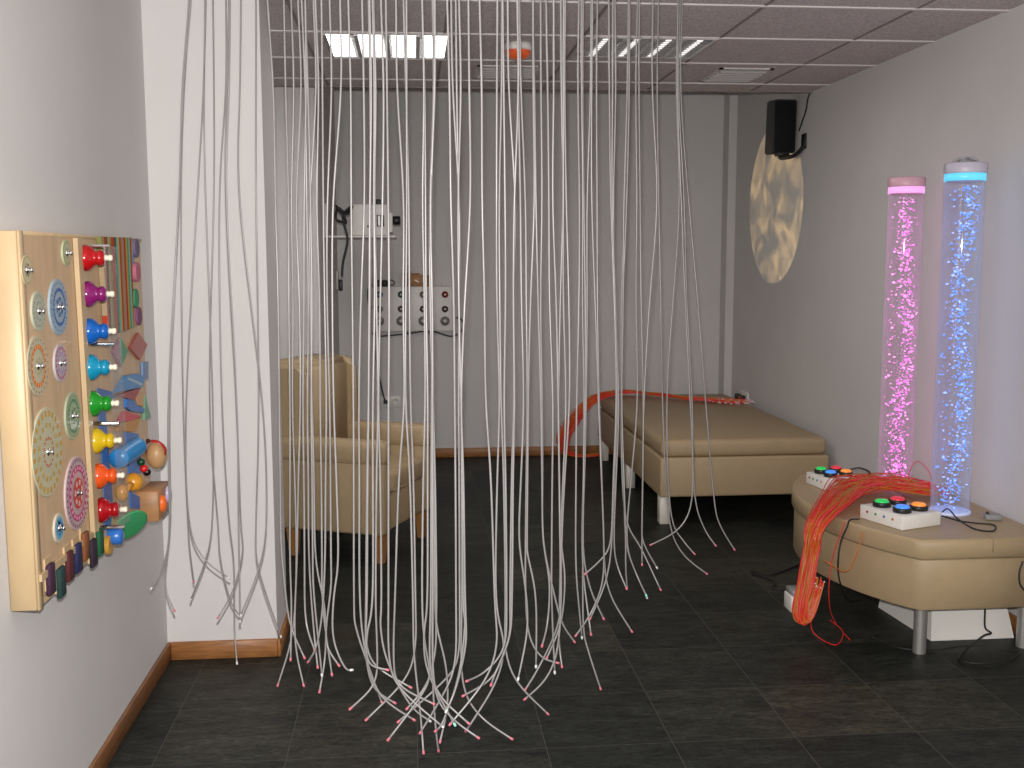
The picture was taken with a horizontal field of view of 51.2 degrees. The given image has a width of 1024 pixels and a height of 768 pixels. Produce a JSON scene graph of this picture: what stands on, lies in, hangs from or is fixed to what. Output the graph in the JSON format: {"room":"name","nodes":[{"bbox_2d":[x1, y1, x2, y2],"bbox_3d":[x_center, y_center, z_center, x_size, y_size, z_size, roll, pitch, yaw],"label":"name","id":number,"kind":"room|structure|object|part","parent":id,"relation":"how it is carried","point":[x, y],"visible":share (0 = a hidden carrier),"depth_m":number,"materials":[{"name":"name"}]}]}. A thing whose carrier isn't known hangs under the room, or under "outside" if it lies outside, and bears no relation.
{"room":"care facility","nodes":[
{"label":"care facility","id":0,"kind":"room"},
{"bbox_2d":[0,0,167,767],"bbox_3d":[-1.279,-0.538,3.124,0.150,3.250,8.940,-1,7,-5],"label":"wall","id":1,"kind":"structure","parent":0,"point":[73,138],"depth_m":2.89,"materials":[{"name":"paint"}]},
{"bbox_2d":[0,230,171,611],"bbox_3d":[-1.101,0.041,2.868,0.140,0.875,1.055,-1,7,-5],"label":"panel","id":2,"kind":"object","parent":1,"relation":"attached to","point":[78,456],"visible":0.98,"depth_m":2.62,"materials":[{"name":"brown wood"}]},
{"bbox_3d":[-1.034,-0.323,2.737,0.020,0.017,0.017,-1,7,-5],"label":"bell knob","id":3,"kind":"part","parent":2,"relation":"part of","materials":[{"name":"beige paint"}]},
{"bbox_3d":[-1.034,-0.232,2.750,0.020,0.017,0.017,-1,7,-5],"label":"bell knob","id":4,"kind":"part","parent":2,"relation":"part of","materials":[{"name":"beige paint"}]},
{"bbox_3d":[-1.034,-0.137,2.763,0.020,0.017,0.017,-1,7,-5],"label":"bell knob","id":5,"kind":"part","parent":2,"relation":"part of","materials":[{"name":"beige paint"}]},
{"bbox_3d":[-1.033,-0.044,2.767,0.020,0.017,0.017,-1,7,-5],"label":"bell knob","id":6,"kind":"part","parent":2,"relation":"part of","materials":[{"name":"beige paint"}]},
{"bbox_3d":[-1.097,0.419,2.946,0.047,0.047,0.047,-1,7,-5],"label":"knob","id":7,"kind":"part","parent":2,"relation":"part of","materials":[{"name":"blue paint"}]},
{"bbox_3d":[-1.033,0.050,2.780,0.020,0.017,0.017,-1,7,-5],"label":"bell knob","id":8,"kind":"part","parent":2,"relation":"part of","materials":[{"name":"beige paint"}]},
{"bbox_3d":[-1.034,0.148,2.802,0.020,0.017,0.017,-1,7,-5],"label":"bell knob","id":9,"kind":"part","parent":2,"relation":"part of","materials":[{"name":"beige paint"}]},
{"bbox_3d":[-1.034,0.242,2.824,0.020,0.017,0.017,-1,7,-5],"label":"bell knob","id":10,"kind":"part","parent":2,"relation":"part of","materials":[{"name":"beige paint"}]},
{"bbox_3d":[-1.035,0.334,2.847,0.020,0.017,0.017,-1,7,-5],"label":"bell knob","id":11,"kind":"part","parent":2,"relation":"part of","materials":[{"name":"beige paint"}]},
{"bbox_3d":[-1.105,0.409,3.089,0.060,0.093,0.109,5,8,37],"label":"dish","id":12,"kind":"part","parent":2,"relation":"part of","materials":[{"name":"green paint"}]},
{"bbox_2d":[88,642,170,767],"bbox_3d":[-1.015,1.268,1.397,0.012,0.068,5.055,-1,7,-5],"label":"baseboard","id":13,"kind":"structure","parent":1,"relation":"attached to","point":[118,733],"depth_m":3.35,"materials":[{"name":"brown wood"}]},
{"bbox_2d":[141,0,286,641],"bbox_3d":[-1.075,-0.207,3.923,0.394,2.405,0.295,-1,7,-5],"label":"wall column","id":14,"kind":"structure","parent":0,"point":[163,21],"depth_m":3.78,"materials":[{"name":"white paint"}]},
{"bbox_2d":[171,638,277,659],"bbox_3d":[-1.052,0.971,3.909,0.382,0.068,0.012,-1,7,-5],"label":"baseboard","id":15,"kind":"structure","parent":14,"relation":"attached to","point":[246,648],"depth_m":3.90,"materials":[{"name":"brown wood"}]},
{"bbox_2d":[277,611,289,656],"bbox_3d":[-0.870,0.951,4.079,0.012,0.068,0.319,-1,7,-5],"label":"baseboard","id":16,"kind":"structure","parent":14,"relation":"attached to","point":[284,631],"depth_m":4.03,"materials":[{"name":"brown wood"}]},
{"bbox_2d":[272,87,339,358],"bbox_3d":[-1.358,-0.972,6.792,0.376,3.250,1.570,-1,7,-5],"label":"wall","id":17,"kind":"structure","parent":0,"point":[279,92],"depth_m":6.05,"materials":[{"name":"paint"}]},
{"bbox_2d":[336,271,342,290],"bbox_3d":[-1.212,-0.726,7.513,0.040,0.140,0.140,-1,7,-5],"label":"wall plate","id":18,"kind":"object","parent":17,"relation":"attached to","point":[339,282],"visible":1,"depth_m":7.49,"materials":[{"name":"white plastic"}]},
{"bbox_3d":[-1.226,-0.731,7.511,0.012,0.130,0.140,-1,7,-5],"label":"plate","id":19,"kind":"part","parent":18,"relation":"part of","materials":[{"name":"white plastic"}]},
{"bbox_2d":[324,203,396,237],"bbox_3d":[-0.938,-1.011,6.629,0.432,0.207,0.260,-1,7,-5],"label":"shelf bracket","id":20,"kind":"object","parent":17,"relation":"attached to","point":[325,204],"visible":0.55,"depth_m":6.51,"materials":[{"name":"white plastic"}]},
{"bbox_3d":[-1.147,-1.014,6.609,0.012,0.195,0.260,-1,7,-5],"label":"plate","id":21,"kind":"part","parent":20,"relation":"part of","materials":[{"name":"white plastic"}]},
{"bbox_2d":[334,205,352,275],"bbox_3d":[-1.016,-0.870,6.477,0.116,0.428,0.036,-1,7,-5],"label":"cable","id":22,"kind":"object","parent":20,"relation":"hanging from","point":[341,211],"visible":0.95,"depth_m":6.46,"materials":[{"name":"black plastic"}]},
{"bbox_2d":[352,199,399,235],"bbox_3d":[-0.842,-1.031,6.628,0.296,0.219,0.235,-1,7,-5],"label":"projector","id":23,"kind":"object","parent":20,"relation":"on","point":[357,211],"visible":0.79,"depth_m":6.53,"materials":[{"name":"white plastic"}]},
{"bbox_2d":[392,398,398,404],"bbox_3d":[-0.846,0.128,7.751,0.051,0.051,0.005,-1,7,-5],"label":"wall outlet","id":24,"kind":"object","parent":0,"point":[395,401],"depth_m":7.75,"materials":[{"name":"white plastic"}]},
{"bbox_2d":[334,88,723,447],"bbox_3d":[-0.018,-1.091,7.772,3.526,3.250,0.150,-1,7,-5],"label":"wall","id":25,"kind":"structure","parent":0,"point":[703,112],"depth_m":7.74,"materials":[{"name":"paint"}]},
{"bbox_2d":[380,396,400,406],"bbox_3d":[-0.881,0.129,7.742,0.150,0.080,0.035,-1,7,-5],"label":"wall socket","id":26,"kind":"object","parent":25,"relation":"attached to","point":[395,401],"visible":0.93,"depth_m":7.75,"materials":[{"name":"white plastic"}]},
{"bbox_2d":[372,286,454,330],"bbox_3d":[-0.704,-0.539,7.648,0.591,0.317,0.098,-1,7,-5],"label":"panel","id":27,"kind":"object","parent":25,"relation":"attached to","point":[442,295],"visible":0.71,"depth_m":7.63,"materials":[{"name":"white plastic"}]},
{"bbox_2d":[375,331,385,399],"bbox_3d":[-0.946,-0.127,7.704,0.074,0.513,0.012,-1,7,-5],"label":"cable","id":28,"kind":"object","parent":27,"relation":"hanging from","point":[375,331],"visible":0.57,"depth_m":7.72,"materials":[{"name":"black rubber"}]},
{"bbox_2d":[377,280,394,286],"bbox_3d":[-0.910,-0.720,7.619,0.151,0.049,0.055,-1,7,-5],"label":"power adapter","id":29,"kind":"object","parent":27,"relation":"on","point":[384,282],"visible":0.69,"depth_m":7.59,"materials":[{"name":"black plastic"}]},
{"bbox_2d":[404,273,428,286],"bbox_3d":[-0.682,-0.745,7.634,0.205,0.094,0.076,-1,7,-5],"label":"wooden box","id":30,"kind":"object","parent":27,"relation":"on","point":[416,279],"visible":0.45,"depth_m":7.60,"materials":[{"name":"brown wood"}]},
{"bbox_2d":[372,317,462,336],"bbox_3d":[-0.675,-0.410,7.696,0.668,0.145,0.010,-1,7,-5],"label":"cable","id":31,"kind":"object","parent":27,"relation":"hanging from","point":[456,317],"visible":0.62,"depth_m":7.70,"materials":[{"name":"black rubber"}]},
{"bbox_3d":[-0.478,-0.639,7.625,0.047,0.047,0.022,-1,7,-5],"label":"knob","id":32,"kind":"part","parent":27,"relation":"part of","materials":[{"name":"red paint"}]},
{"bbox_2d":[435,445,613,457],"bbox_3d":[0.158,0.496,7.894,2.780,0.068,0.012,-1,7,-5],"label":"baseboard","id":33,"kind":"structure","parent":25,"relation":"attached to","point":[536,450],"depth_m":7.87,"materials":[{"name":"brown wood"}]},
{"bbox_2d":[107,454,1023,767],"bbox_3d":[0.399,1.104,3.550,3.626,0.120,9.090,-1,7,-5],"label":"floor","id":34,"kind":"structure","parent":0,"point":[714,670],"depth_m":3.78,"materials":[{"name":"tile"}]},
{"bbox_2d":[280,353,430,563],"bbox_3d":[-0.831,0.347,5.404,0.694,0.955,0.650,2,7,18],"label":"armchair","id":35,"kind":"object","parent":34,"relation":"on","point":[342,364],"visible":0.56,"depth_m":5.16,"materials":[{"name":"beige leather"}]},
{"bbox_3d":[-1.076,0.769,5.270,0.054,0.150,0.054,2,7,18],"label":"leg","id":36,"kind":"part","parent":35,"relation":"part of","materials":[{"name":"brown wood"}]},
{"bbox_3d":[-1.045,0.188,5.455,0.243,0.651,0.470,2,7,18],"label":"backrest","id":37,"kind":"part","parent":35,"relation":"part of","materials":[{"name":"beige leather"}]},
{"bbox_3d":[-0.862,0.320,5.126,0.585,0.125,0.110,2,7,18],"label":"armrest","id":38,"kind":"part","parent":35,"relation":"part of","materials":[{"name":"beige leather"}]},
{"bbox_3d":[-0.866,0.533,5.152,0.575,0.355,0.090,2,7,18],"label":"panel","id":39,"kind":"part","parent":35,"relation":"part of","materials":[{"name":"beige leather"}]},
{"bbox_3d":[-0.629,0.785,5.126,0.054,0.150,0.054,2,7,18],"label":"leg","id":40,"kind":"part","parent":35,"relation":"part of","materials":[{"name":"brown wood"}]},
{"bbox_3d":[-0.696,0.259,5.636,0.585,0.125,0.110,2,7,18],"label":"armrest","id":41,"kind":"part","parent":35,"relation":"part of","materials":[{"name":"beige leather"}]},
{"bbox_3d":[-0.795,0.587,5.421,0.570,0.185,0.450,2,7,18],"label":"seat","id":42,"kind":"part","parent":35,"relation":"part of","materials":[{"name":"beige leather"}]},
{"bbox_3d":[-0.700,0.472,5.663,0.575,0.355,0.090,2,7,18],"label":"panel","id":43,"kind":"part","parent":35,"relation":"part of","materials":[{"name":"beige leather"}]},
{"bbox_3d":[-0.475,0.728,5.599,0.054,0.150,0.054,2,7,18],"label":"leg","id":44,"kind":"part","parent":35,"relation":"part of","materials":[{"name":"brown wood"}]},
{"bbox_2d":[598,394,828,523],"bbox_3d":[1.185,0.419,6.819,0.945,0.468,1.970,-1,7,-5],"label":"bed","id":45,"kind":"object","parent":34,"relation":"on","point":[754,451],"visible":0.72,"depth_m":5.88,"materials":[{"name":"beige leather"}]},
{"bbox_3d":[0.664,0.470,7.712,0.056,0.160,0.070,-1,7,-5],"label":"leg","id":46,"kind":"part","parent":45,"relation":"part of","materials":[{"name":"beige ceramic"}]},
{"bbox_3d":[0.750,0.578,6.798,0.056,0.160,0.070,-1,7,-5],"label":"leg","id":47,"kind":"part","parent":45,"relation":"part of","materials":[{"name":"beige ceramic"}]},
{"bbox_2d":[556,389,754,456],"bbox_3d":[0.996,0.297,7.463,1.360,0.476,0.381,2,7,14],"label":"bundle","id":48,"kind":"object","parent":45,"relation":"on","point":[592,399],"visible":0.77,"depth_m":7.46,"materials":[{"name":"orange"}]},
{"bbox_3d":[0.835,0.686,5.883,0.056,0.160,0.070,-1,7,-5],"label":"leg","id":49,"kind":"part","parent":45,"relation":"part of","materials":[{"name":"beige ceramic"}]},
{"bbox_3d":[1.184,0.234,6.799,0.929,0.096,1.948,-1,7,-5],"label":"mattress","id":50,"kind":"part","parent":45,"relation":"part of","materials":[{"name":"beige leather"}]},
{"bbox_2d":[751,572,796,590],"bbox_3d":[1.145,0.887,4.791,0.244,0.012,0.169,6,9,41],"label":"cable","id":51,"kind":"object","parent":34,"relation":"on","point":[752,572],"visible":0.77,"depth_m":4.79,"materials":[{"name":"black rubber"}]},
{"bbox_2d":[752,563,799,575],"bbox_3d":[1.259,0.867,4.978,0.282,0.008,0.092,-3,7,-24],"label":"cable","id":52,"kind":"object","parent":34,"relation":"on","point":[799,563],"visible":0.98,"depth_m":4.94,"materials":[{"name":"black rubber"}]},
{"bbox_2d":[784,585,796,612],"bbox_3d":[1.177,0.891,4.433,0.067,0.092,0.094,-1,7,-5],"label":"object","id":53,"kind":"object","parent":34,"relation":"on","point":[789,593],"visible":0.26,"depth_m":4.42,"materials":[{"name":"white plastic"}]},
{"bbox_3d":[1.178,0.857,4.431,0.060,0.024,0.082,-1,7,-5],"label":"lid","id":54,"kind":"part","parent":53,"relation":"part of","materials":[{"name":"grey plastic"}]},
{"bbox_2d":[792,472,1023,654],"bbox_3d":[1.566,0.709,4.463,0.701,0.445,1.208,-1,7,-5],"label":"bench","id":55,"kind":"object","parent":34,"relation":"on","point":[949,565],"visible":0.8,"depth_m":3.93,"materials":[{"name":"beige leather"}]},
{"bbox_2d":[806,465,859,489],"bbox_3d":[1.426,0.413,4.743,0.178,0.080,0.165,-2,7,-14],"label":"box","id":56,"kind":"object","parent":55,"relation":"on","point":[818,478],"visible":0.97,"depth_m":4.71,"materials":[{"name":"white plastic"}]},
{"bbox_2d":[837,518,860,601],"bbox_3d":[1.371,0.718,4.254,0.055,0.442,0.472,4,8,29],"label":"cable","id":57,"kind":"object","parent":55,"relation":"hanging from","point":[849,520],"visible":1,"depth_m":4.07,"materials":[{"name":"black rubber"}]},
{"bbox_2d":[850,467,870,476],"bbox_3d":[1.643,0.414,4.992,0.086,0.020,0.192,0,7,-1],"label":"cable","id":58,"kind":"object","parent":55,"relation":"on","point":[856,467],"visible":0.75,"depth_m":5.06,"materials":[{"name":"black rubber"}]},
{"bbox_2d":[792,461,949,644],"bbox_3d":[1.405,0.659,4.370,0.953,0.580,0.403,-6,9,-40],"label":"bundle","id":59,"kind":"object","parent":55,"relation":"on","point":[807,595],"visible":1,"depth_m":4.16,"materials":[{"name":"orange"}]},
{"bbox_2d":[860,496,940,529],"bbox_3d":[1.488,0.488,4.100,0.196,0.081,0.221,-3,7,-25],"label":"box","id":60,"kind":"object","parent":55,"relation":"on","point":[894,512],"visible":1,"depth_m":4.04,"materials":[{"name":"white plastic"}]},
{"bbox_2d":[882,176,925,482],"bbox_3d":[1.712,-0.224,4.707,0.157,1.352,0.157,-1,7,-5],"label":"tube","id":61,"kind":"object","parent":55,"relation":"on","point":[908,185],"visible":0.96,"depth_m":4.68,"materials":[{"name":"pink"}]},
{"bbox_3d":[1.507,0.901,3.943,0.048,0.186,0.048,-1,7,-5],"label":"leg","id":62,"kind":"part","parent":55,"relation":"part of","materials":[{"name":"silver metal"}]},
{"bbox_2d":[929,162,987,516],"bbox_3d":[1.743,-0.182,4.177,0.157,1.394,0.157,-1,7,-5],"label":"tube","id":63,"kind":"object","parent":55,"relation":"on","point":[955,172],"visible":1,"depth_m":4.16,"materials":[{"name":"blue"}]},
{"bbox_2d":[941,508,996,531],"bbox_3d":[1.752,0.518,4.082,0.115,0.028,0.287,-2,7,-15],"label":"cable","id":64,"kind":"object","parent":55,"relation":"on","point":[956,519],"visible":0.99,"depth_m":4.06,"materials":[{"name":"black rubber"}]},
{"bbox_2d":[983,511,1001,520],"bbox_3d":[1.858,0.508,4.126,0.062,0.034,0.040,1,7,9],"label":"power adapter","id":65,"kind":"object","parent":55,"relation":"on","point":[987,516],"visible":1,"depth_m":4.11,"materials":[{"name":"grey plastic"}]},
{"bbox_3d":[1.917,0.893,4.001,0.048,0.186,0.048,-1,7,-5],"label":"leg","id":66,"kind":"part","parent":55,"relation":"part of","materials":[{"name":"silver metal"}]},
{"bbox_2d":[1018,561,1023,590],"bbox_3d":[1.851,0.699,3.870,0.037,0.119,0.009,-2,7,-12],"label":"cable","id":67,"kind":"object","parent":55,"relation":"hanging from","point":[1022,562],"visible":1,"depth_m":3.86,"materials":[{"name":"black rubber"}]},
{"bbox_2d":[869,609,1020,664],"bbox_3d":[1.601,0.914,3.934,0.530,0.164,0.192,2,7,17],"label":"cable","id":68,"kind":"object","parent":34,"relation":"on","point":[986,629],"visible":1,"depth_m":3.95,"materials":[{"name":"plastic"}]},
{"bbox_2d":[878,600,1013,640],"bbox_3d":[1.728,0.875,4.272,0.362,0.160,0.400,-1,7,-5],"label":"box","id":69,"kind":"object","parent":34,"relation":"on","point":[958,624],"visible":0.36,"depth_m":4.09,"materials":[{"name":"white plastic"}]},
{"bbox_2d":[270,0,1023,92],"bbox_3d":[0.472,-1.249,2.410,3.226,0.028,7.370,-1,7,-5],"label":"ceiling","id":70,"kind":"structure","parent":0,"point":[810,46],"depth_m":4.61,"materials":[{"name":"tile"}]},
{"bbox_2d":[320,33,450,58],"bbox_3d":[-0.557,-1.518,4.805,0.560,0.012,0.560,-1,7,-5],"label":"recessed light","id":71,"kind":"object","parent":70,"relation":"in","point":[414,40],"visible":0.76,"depth_m":4.77,"materials":[{"name":"white plastic"}]},
{"bbox_2d":[150,0,734,753],"bbox_3d":[0.007,-0.215,2.980,2.084,2.173,1.125,-3,7,-20],"label":"curtain","id":72,"kind":"object","parent":70,"relation":"hanging from","point":[433,511],"visible":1,"depth_m":2.60,"materials":[{"name":"white plastic"}]},
{"bbox_2d":[473,65,542,78],"bbox_3d":[-0.026,-1.599,5.492,0.325,0.015,0.360,-1,7,-5],"label":"ceiling vent","id":73,"kind":"object","parent":70,"relation":"in","point":[488,71],"visible":0.64,"depth_m":5.44,"materials":[{"name":"grey metal"}]},
{"bbox_2d":[504,41,531,59],"bbox_3d":[0.027,-1.490,4.787,0.124,0.067,0.124,-1,7,-5],"label":"beacon","id":74,"kind":"object","parent":70,"relation":"attached to","point":[526,47],"visible":0.8,"depth_m":4.75,"materials":[{"name":"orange plastic"}]},
{"bbox_2d":[576,37,718,58],"bbox_3d":[0.603,-1.528,4.862,0.560,0.012,0.460,-1,7,-5],"label":"recessed light","id":75,"kind":"object","parent":70,"relation":"in","point":[691,48],"visible":0.79,"depth_m":4.84,"materials":[{"name":"white metal"}]},
{"bbox_2d":[699,68,773,81],"bbox_3d":[1.171,-1.615,5.602,0.280,0.015,0.400,-1,7,-5],"label":"ceiling vent","id":76,"kind":"object","parent":70,"relation":"in","point":[721,74],"visible":1,"depth_m":5.56,"materials":[{"name":"grey metal"}]},
{"bbox_2d":[718,92,737,396],"bbox_3d":[1.572,-1.095,7.774,0.058,3.250,0.140,-1,7,-5],"label":"wall","id":77,"kind":"structure","parent":0,"point":[730,99],"depth_m":7.74,"materials":[{"name":"paint"}]},
{"bbox_2d":[731,4,1023,615],"bbox_3d":[2.082,-0.583,3.433,0.150,3.250,8.940,-1,7,-5],"label":"wall","id":78,"kind":"structure","parent":0,"point":[814,246],"depth_m":5.16,"materials":[{"name":"paint"}]},
{"bbox_2d":[735,389,748,404],"bbox_3d":[1.612,0.100,7.536,0.054,0.100,0.210,-1,7,-5],"label":"wall socket","id":79,"kind":"object","parent":78,"relation":"attached to","point":[742,394],"visible":0.49,"depth_m":7.50,"materials":[{"name":"white plastic"}]},
{"bbox_2d":[765,99,806,159],"bbox_3d":[1.646,-1.532,6.417,0.157,0.361,0.313,-1,7,-5],"label":"loudspeaker","id":80,"kind":"object","parent":78,"relation":"attached to","point":[780,137],"visible":1,"depth_m":6.40,"materials":[{"name":"black plastic"}]},
{"bbox_2d":[775,101,795,151],"bbox_3d":[1.637,-1.542,6.397,0.130,0.300,0.030,-1,7,-5],"label":"grille","id":81,"kind":"object","parent":80,"relation":"attached to","point":[785,111],"depth_m":6.39,"materials":[{"name":"black fabric"}]},
{"bbox_2d":[798,93,809,130],"bbox_3d":[1.726,-1.612,6.281,0.009,0.228,0.197,-1,7,-5],"label":"cable","id":82,"kind":"object","parent":78,"relation":"attached to","point":[809,93],"visible":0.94,"depth_m":6.28,"materials":[{"name":"black rubber"}]},
{"bbox_2d":[1008,611,1016,633],"bbox_3d":[2.012,1.006,3.543,0.012,0.068,8.800,-1,7,-5],"label":"baseboard","id":83,"kind":"structure","parent":78,"relation":"attached to","point":[1013,618],"depth_m":4.15,"materials":[{"name":"brown wood"}]}
]}

